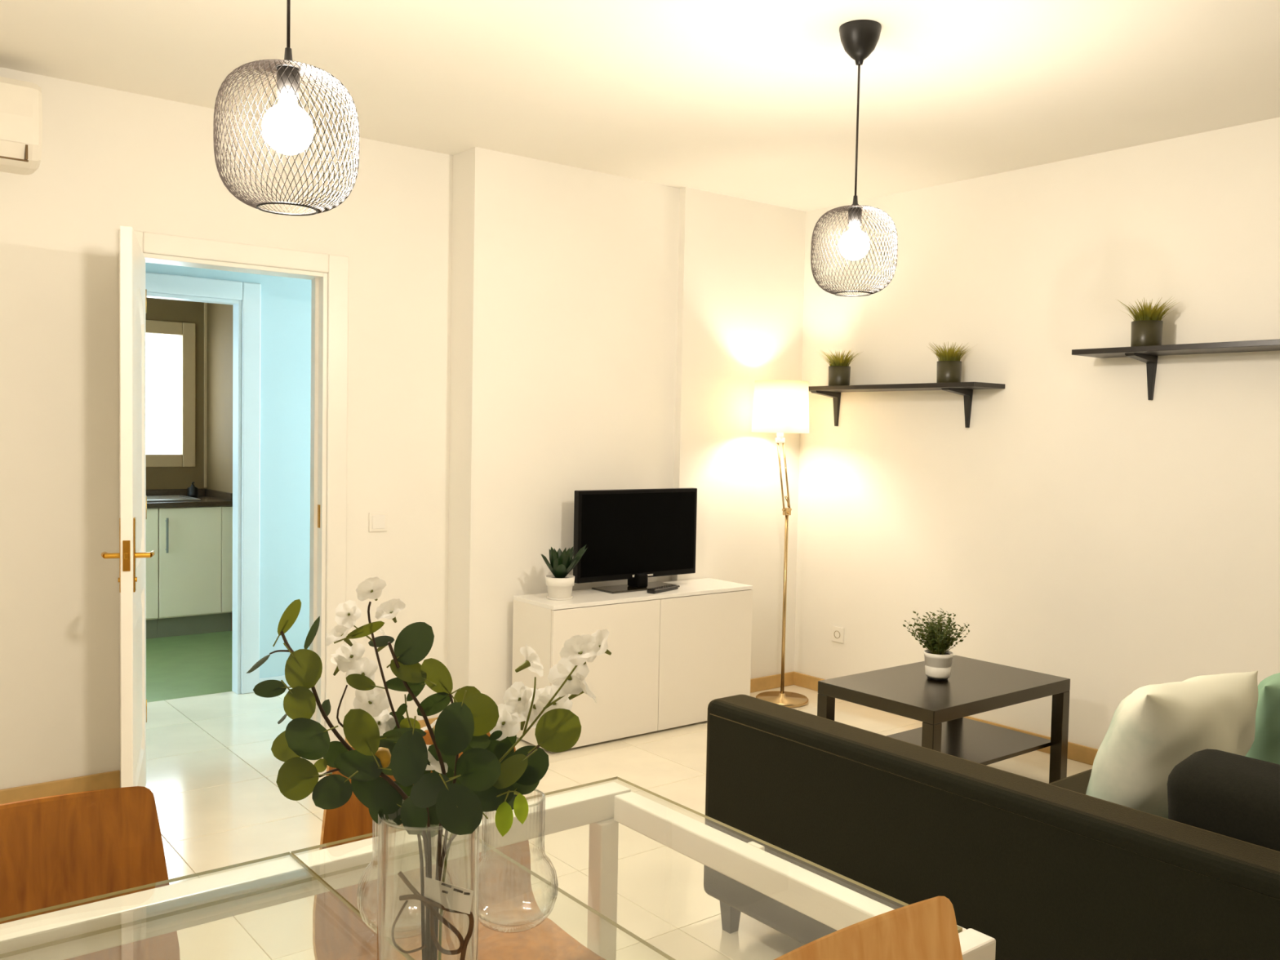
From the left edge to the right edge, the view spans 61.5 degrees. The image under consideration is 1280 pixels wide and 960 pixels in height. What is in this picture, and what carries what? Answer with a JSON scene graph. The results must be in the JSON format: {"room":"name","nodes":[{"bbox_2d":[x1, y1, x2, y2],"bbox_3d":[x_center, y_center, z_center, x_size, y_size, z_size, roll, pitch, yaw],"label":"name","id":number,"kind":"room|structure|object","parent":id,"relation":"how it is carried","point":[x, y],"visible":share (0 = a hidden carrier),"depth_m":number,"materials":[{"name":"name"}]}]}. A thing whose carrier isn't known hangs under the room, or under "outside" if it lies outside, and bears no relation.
{"room":"living room","nodes":[
{"label":"living room","id":0,"kind":"room"},
{"bbox_2d":[145,297,206,489],"bbox_3d":[-4.301,-0.309,6.955,2.865,2.680,0.100,-1,3,-38],"label":"wall","id":1,"kind":"structure","parent":0,"point":[157,309],"depth_m":7.71,"materials":[{"name":"beige paint"}]},
{"bbox_2d":[145,320,195,466],"bbox_3d":[-3.600,-0.603,7.449,0.985,1.030,0.065,-1,3,-38],"label":"window","id":2,"kind":"structure","parent":1,"relation":"in","point":[187,331],"depth_m":7.69,"materials":[{"name":"beige wood"}]},
{"bbox_2d":[204,302,207,487],"bbox_3d":[-3.140,-0.804,7.770,0.020,1.720,0.012,-1,3,-38],"label":"trim","id":3,"kind":"structure","parent":1,"relation":"attached to","point":[205,304],"depth_m":7.77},
{"bbox_2d":[206,302,232,631],"bbox_3d":[-2.438,-0.274,6.975,0.085,2.680,2.380,-1,3,-38],"label":"wall","id":4,"kind":"structure","parent":0,"point":[220,316],"depth_m":7.55,"materials":[{"name":"beige paint"}]},
{"bbox_2d":[0,66,453,789],"bbox_3d":[-1.681,-0.145,4.455,6.100,2.680,0.120,-1,3,-38],"label":"wall","id":5,"kind":"structure","parent":0,"point":[111,158],"depth_m":4.11,"materials":[{"name":"white paint"}]},
{"bbox_2d":[0,76,42,174],"bbox_3d":[-2.453,-1.239,3.570,0.800,0.292,0.208,-1,3,-38],"label":"air conditioner","id":6,"kind":"object","parent":5,"relation":"attached to","point":[20,101],"visible":1,"depth_m":3.71,"materials":[{"name":"plastic"}]},
{"bbox_2d":[0,769,119,804],"bbox_3d":[-3.002,1.181,3.407,2.495,0.075,0.014,-1,3,-38],"label":"baseboard","id":7,"kind":"structure","parent":5,"relation":"attached to","point":[109,780],"depth_m":4.05,"materials":[{"name":"beige wood"}]},
{"bbox_2d":[101,225,155,787],"bbox_3d":[-1.800,0.192,3.827,0.163,2.044,0.780,0,3,-22],"label":"door","id":8,"kind":"structure","parent":5,"relation":"in","point":[132,554],"depth_m":3.51,"materials":[{"name":"white paint"}]},
{"bbox_2d":[118,229,348,787],"bbox_3d":[-1.682,0.115,4.465,0.915,2.160,0.148,-1,3,-38],"label":"trim","id":9,"kind":"structure","parent":5,"relation":"attached to","point":[330,318],"depth_m":4.64,"materials":[{"name":"white paint"}]},
{"bbox_2d":[368,511,386,532],"bbox_3d":[-1.167,0.187,4.796,0.086,0.086,0.013,-1,3,-38],"label":"light switch","id":10,"kind":"object","parent":5,"relation":"attached to","point":[377,521],"visible":1,"depth_m":4.79,"materials":[{"name":"white paint"}]},
{"bbox_2d":[345,717,437,746],"bbox_3d":[-1.111,1.151,4.898,0.490,0.075,0.014,-1,3,-38],"label":"baseboard","id":11,"kind":"structure","parent":5,"relation":"attached to","point":[422,722],"depth_m":4.98,"materials":[{"name":"beige wood"}]},
{"bbox_2d":[145,262,311,693],"bbox_3d":[-2.825,-0.197,5.105,5.110,2.680,0.080,-1,3,-38],"label":"wall","id":12,"kind":"structure","parent":0,"point":[286,302],"depth_m":5.78,"materials":[{"name":"blue paint"}]},
{"bbox_2d":[145,271,261,693],"bbox_3d":[-2.416,0.054,5.435,0.955,2.165,0.104,-1,3,-38],"label":"trim","id":13,"kind":"structure","parent":12,"relation":"attached to","point":[246,344],"depth_m":5.65,"materials":[{"name":"paint"}]},
{"bbox_2d":[259,675,289,686],"bbox_3d":[-1.466,1.087,6.197,1.455,0.070,0.012,-1,3,-38],"label":"baseboard","id":14,"kind":"structure","parent":12,"relation":"attached to","point":[282,677],"depth_m":5.80,"materials":[{"name":"paint"}]},
{"bbox_2d":[447,146,679,706],"bbox_3d":[-0.353,-0.157,5.295,1.195,2.680,0.205,-1,3,-38],"label":"wall","id":15,"kind":"structure","parent":0,"point":[565,278],"depth_m":5.05,"materials":[{"name":"white paint"}]},
{"bbox_2d":[145,631,1092,959],"bbox_3d":[-0.871,1.315,3.538,6.000,0.120,9.900,-1,3,-38],"label":"floor","id":16,"kind":"structure","parent":0,"point":[212,769],"depth_m":4.00,"materials":[{"name":"tile"}]},
{"bbox_2d":[0,786,179,959],"bbox_3d":[-0.838,0.928,1.510,0.460,0.841,0.455,-1,3,-38],"label":"dining chair","id":17,"kind":"object","parent":16,"relation":"on","point":[55,850],"visible":0.78,"depth_m":1.70,"materials":[{"name":"brown wood"}]},
{"bbox_2d":[146,507,158,639],"bbox_3d":[-3.563,0.606,7.103,0.584,0.866,0.610,-1,3,-38],"label":"base cabinet","id":18,"kind":"object","parent":16,"relation":"on","point":[152,521],"visible":0.2,"depth_m":7.04,"materials":[{"name":"white wood"}]},
{"bbox_2d":[156,506,232,637],"bbox_3d":[-3.145,0.600,7.432,0.478,0.866,0.610,-1,3,-38],"label":"base cabinet","id":19,"kind":"object","parent":16,"relation":"on","point":[195,544],"visible":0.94,"depth_m":7.21,"materials":[{"name":"white wood"}]},
{"bbox_2d":[146,488,232,508],"bbox_3d":[-4.077,0.137,6.686,2.853,0.085,0.638,-1,3,-38],"label":"countertop","id":20,"kind":"structure","parent":19,"relation":"on","point":[209,497],"depth_m":7.37,"materials":[{"name":"brown stone"}]},
{"bbox_2d":[146,494,200,502],"bbox_3d":[-3.431,0.128,7.197,0.820,0.012,0.440,-1,3,-38],"label":"sink","id":21,"kind":"object","parent":20,"relation":"in","point":[149,498],"visible":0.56,"depth_m":7.28,"materials":[{"name":"metal"}]},
{"bbox_2d":[186,481,198,497],"bbox_3d":[-3.189,0.065,7.665,0.072,0.105,0.072,-1,3,-38],"label":"pump bottle","id":22,"kind":"object","parent":20,"relation":"on","point":[193,491],"visible":0.99,"depth_m":7.64,"materials":[{"name":"black plastic"}]},
{"bbox_2d":[312,730,605,959],"bbox_3d":[-0.304,0.919,1.931,0.460,0.841,0.455,-1,3,-38],"label":"dining chair","id":23,"kind":"object","parent":16,"relation":"on","point":[505,894],"visible":0.38,"depth_m":2.03,"materials":[{"name":"brown wood"}]},
{"bbox_2d":[0,776,995,959],"bbox_3d":[-0.527,0.994,1.246,1.911,0.741,0.852,-1,3,-38],"label":"dining table","id":24,"kind":"object","parent":16,"relation":"on","point":[91,927],"visible":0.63,"depth_m":1.70,"materials":[{"name":"clear glass"}]},
{"bbox_2d":[356,819,450,938],"bbox_3d":[-0.324,0.527,1.479,0.127,0.178,0.127,-1,3,-38],"label":"vase","id":25,"kind":"object","parent":24,"relation":"on","point":[375,824],"visible":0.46,"depth_m":1.47,"materials":[{"name":"clear glass"}]},
{"bbox_2d":[377,808,479,959],"bbox_3d":[-0.210,0.480,1.062,0.098,0.314,0.098,-1,3,-38],"label":"vase","id":26,"kind":"object","parent":24,"relation":"on","point":[385,829],"visible":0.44,"depth_m":1.04,"materials":[{"name":"clear glass"}]},
{"bbox_2d":[246,577,611,959],"bbox_3d":[-0.214,0.361,1.069,0.348,0.526,0.155,2,3,17],"label":"flower arrangement","id":27,"kind":"object","parent":26,"relation":"in","point":[488,775],"visible":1,"depth_m":1.05,"materials":[{"name":"green plant"}]},
{"bbox_2d":[441,882,470,894],"bbox_3d":[-0.176,0.390,1.024,0.028,0.011,0.003,1,3,1],"label":"print","id":28,"kind":"object","parent":27,"relation":"on","point":[446,888],"depth_m":1.02,"materials":[{"name":"grey paper"}]},
{"bbox_2d":[478,789,558,933],"bbox_3d":[-0.177,0.529,1.502,0.127,0.178,0.127,-1,3,-38],"label":"vase","id":29,"kind":"object","parent":24,"relation":"on","point":[542,803],"visible":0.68,"depth_m":1.49,"materials":[{"name":"clear glass"}]},
{"bbox_2d":[511,577,752,748],"bbox_3d":[-0.012,0.865,5.218,1.210,0.660,0.335,-1,3,-38],"label":"tv cabinet","id":30,"kind":"object","parent":16,"relation":"on","point":[675,652],"visible":0.77,"depth_m":5.05,"materials":[{"name":"white wood"}]},
{"bbox_2d":[541,545,587,600],"bbox_3d":[-0.338,0.419,4.918,0.252,0.245,0.159,-1,3,-38],"label":"potted plant","id":31,"kind":"object","parent":30,"relation":"on","point":[560,584],"visible":1,"depth_m":4.86,"materials":[{"name":"green plant"}]},
{"bbox_2d":[573,488,697,593],"bbox_3d":[-0.014,0.288,5.268,0.734,0.487,0.170,-1,3,-38],"label":"television","id":32,"kind":"object","parent":30,"relation":"on","point":[636,535],"visible":0.98,"depth_m":5.23,"materials":[{"name":"black plastic"}]},
{"bbox_2d":[646,584,678,593],"bbox_3d":[0.110,0.527,5.202,0.048,0.020,0.210,3,3,35],"label":"remote control","id":33,"kind":"object","parent":30,"relation":"on","point":[665,588],"visible":1,"depth_m":5.17,"materials":[{"name":"black plastic"}]},
{"bbox_2d":[751,379,808,707],"bbox_3d":[0.745,0.333,5.711,0.337,1.708,0.312,-1,3,-38],"label":"floor lamp","id":34,"kind":"object","parent":16,"relation":"on","point":[780,406],"visible":0.96,"depth_m":5.58,"materials":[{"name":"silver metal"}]},
{"bbox_2d":[773,896,962,959],"bbox_3d":[0.367,0.968,1.133,0.460,0.841,0.455,-1,3,-38],"label":"dining chair","id":35,"kind":"object","parent":16,"relation":"on","point":[926,929],"visible":1,"depth_m":1.34,"materials":[{"name":"brown wood"}]},
{"bbox_2d":[817,655,1070,782],"bbox_3d":[1.234,1.033,4.360,0.910,0.450,0.556,-1,3,-38],"label":"coffee table","id":36,"kind":"object","parent":16,"relation":"on","point":[973,686],"visible":0.58,"depth_m":4.30,"materials":[{"name":"black wood"}]},
{"bbox_2d":[902,608,969,680],"bbox_3d":[1.208,0.659,4.373,0.250,0.294,0.221,-1,3,-38],"label":"potted herb","id":37,"kind":"object","parent":36,"relation":"on","point":[938,659],"visible":1,"depth_m":4.32,"materials":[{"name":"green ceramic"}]},
{"bbox_2d":[885,717,1050,764],"bbox_3d":[1.233,1.085,4.362,0.886,0.016,0.452,-1,3,-38],"label":"shelf","id":38,"kind":"object","parent":36,"relation":"attached to","point":[979,742],"depth_m":4.44,"materials":[{"name":"black wood"}]},
{"bbox_2d":[703,694,1279,959],"bbox_3d":[1.442,1.003,2.714,1.511,0.668,2.175,-1,3,-38],"label":"sofa","id":39,"kind":"object","parent":16,"relation":"on","point":[1055,870],"visible":0.87,"depth_m":2.38,"materials":[{"name":"grey fabric"}]},
{"bbox_2d":[1048,768,1092,794],"bbox_3d":[1.684,0.989,2.530,1.358,0.149,1.588,-1,3,-38],"label":"cushion","id":40,"kind":"object","parent":39,"relation":"on","point":[1078,783],"depth_m":3.12,"materials":[{"name":"grey fabric"}]},
{"bbox_2d":[1085,671,1257,818],"bbox_3d":[1.358,0.694,2.741,0.312,0.392,0.541,4,4,42],"label":"pillow","id":41,"kind":"object","parent":39,"relation":"on","point":[1155,727],"visible":0.62,"depth_m":2.60,"materials":[{"name":"white fabric"}]},
{"bbox_2d":[1167,748,1279,851],"bbox_3d":[1.370,0.748,2.007,0.219,0.341,0.720,-1,3,-38],"label":"cushion","id":42,"kind":"object","parent":39,"relation":"on","point":[1232,795],"visible":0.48,"depth_m":2.13,"materials":[{"name":"fabric"}]},
{"bbox_2d":[1244,672,1279,764],"bbox_3d":[1.883,0.682,3.054,0.522,0.422,0.229,-1,3,-40],"label":"pillow","id":43,"kind":"object","parent":39,"relation":"on","point":[1265,746],"visible":0.52,"depth_m":2.93,"materials":[{"name":"green fabric"}]},
{"bbox_2d":[0,0,1279,211],"bbox_3d":[-0.816,-1.472,3.412,6.200,0.100,10.100,-1,3,-38],"label":"ceiling","id":44,"kind":"structure","parent":0,"point":[756,100],"depth_m":3.74,"materials":[{"name":"paint"}]},
{"bbox_2d":[213,0,359,215],"bbox_3d":[-0.663,-0.935,2.028,0.263,0.842,0.263,0,3,-21],"label":"pendant lamp","id":45,"kind":"object","parent":44,"relation":"hanging from","point":[287,128],"visible":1,"depth_m":2.01,"materials":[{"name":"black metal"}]},
{"bbox_2d":[810,19,897,296],"bbox_3d":[0.667,-0.981,3.314,0.265,0.813,0.265,-1,3,-38],"label":"pendant lamp","id":46,"kind":"object","parent":44,"relation":"hanging from","point":[859,38],"visible":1,"depth_m":3.28,"materials":[{"name":"black metal"}]},
{"bbox_2d":[671,186,805,679],"bbox_3d":[0.479,-0.169,5.923,0.890,2.680,0.250,-1,3,-38],"label":"wall","id":47,"kind":"structure","parent":0,"point":[741,262],"depth_m":5.79,"materials":[{"name":"white paint"}]},
{"bbox_2d":[750,671,793,693],"bbox_3d":[0.530,1.139,5.874,0.876,0.075,0.014,-1,3,-38],"label":"baseboard","id":48,"kind":"structure","parent":47,"relation":"attached to","point":[762,683],"depth_m":6.02,"materials":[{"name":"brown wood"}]},
{"bbox_2d":[924,649,953,680],"bbox_3d":[1.209,0.752,4.361,0.115,0.110,0.115,-1,3,-38],"label":"pot","id":49,"kind":"object","parent":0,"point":[938,663],"depth_m":4.32,"materials":[{"name":"white ceramic"}]},
{"bbox_2d":[793,117,1279,749],"bbox_3d":[2.697,-0.034,3.912,0.100,2.680,6.400,-1,3,-38],"label":"wall","id":50,"kind":"structure","parent":0,"point":[1108,539],"depth_m":4.84,"materials":[{"name":"white paint"}]},
{"bbox_2d":[831,626,844,643],"bbox_3d":[1.082,0.846,5.887,0.012,0.084,0.084,-1,3,-38],"label":"power socket","id":51,"kind":"object","parent":50,"relation":"attached to","point":[837,633],"visible":1,"depth_m":5.88,"materials":[{"name":"white plastic"}]},
{"bbox_2d":[808,382,1004,427],"bbox_3d":[1.277,-0.373,5.427,0.245,0.207,1.115,-1,3,-38],"label":"wall shelf","id":52,"kind":"object","parent":50,"relation":"attached to","point":[965,388],"visible":0.87,"depth_m":5.22,"materials":[{"name":"black wood"}]},
{"bbox_2d":[821,349,862,386],"bbox_3d":[1.064,-0.592,5.716,0.240,0.194,0.229,-1,3,-38],"label":"potted plant","id":53,"kind":"object","parent":52,"relation":"on","point":[839,370],"visible":0.95,"depth_m":5.66,"materials":[{"name":"plant"}]},
{"bbox_2d":[931,341,977,382],"bbox_3d":[1.475,-0.558,5.157,0.244,0.195,0.220,-1,3,-38],"label":"potted plant","id":54,"kind":"object","parent":52,"relation":"on","point":[948,364],"visible":0.91,"depth_m":5.12,"materials":[{"name":"plant"}]},
{"bbox_2d":[793,671,1097,765],"bbox_3d":[2.710,1.274,3.830,0.014,0.075,5.930,-1,3,-38],"label":"baseboard","id":55,"kind":"structure","parent":50,"relation":"attached to","point":[1078,753],"depth_m":4.93,"materials":[{"name":"beige wood"}]},
{"bbox_2d":[1071,338,1279,399],"bbox_3d":[2.260,-0.422,4.179,0.245,0.207,1.115,-1,3,-38],"label":"wall shelf","id":56,"kind":"object","parent":50,"relation":"attached to","point":[1149,354],"visible":1,"depth_m":4.29,"materials":[{"name":"black wood"}]},
{"bbox_2d":[1116,296,1179,346],"bbox_3d":[2.083,-0.639,4.412,0.244,0.199,0.249,2,3,24],"label":"potted plant","id":57,"kind":"object","parent":56,"relation":"on","point":[1147,325],"visible":0.95,"depth_m":4.36,"materials":[{"name":"plant"}]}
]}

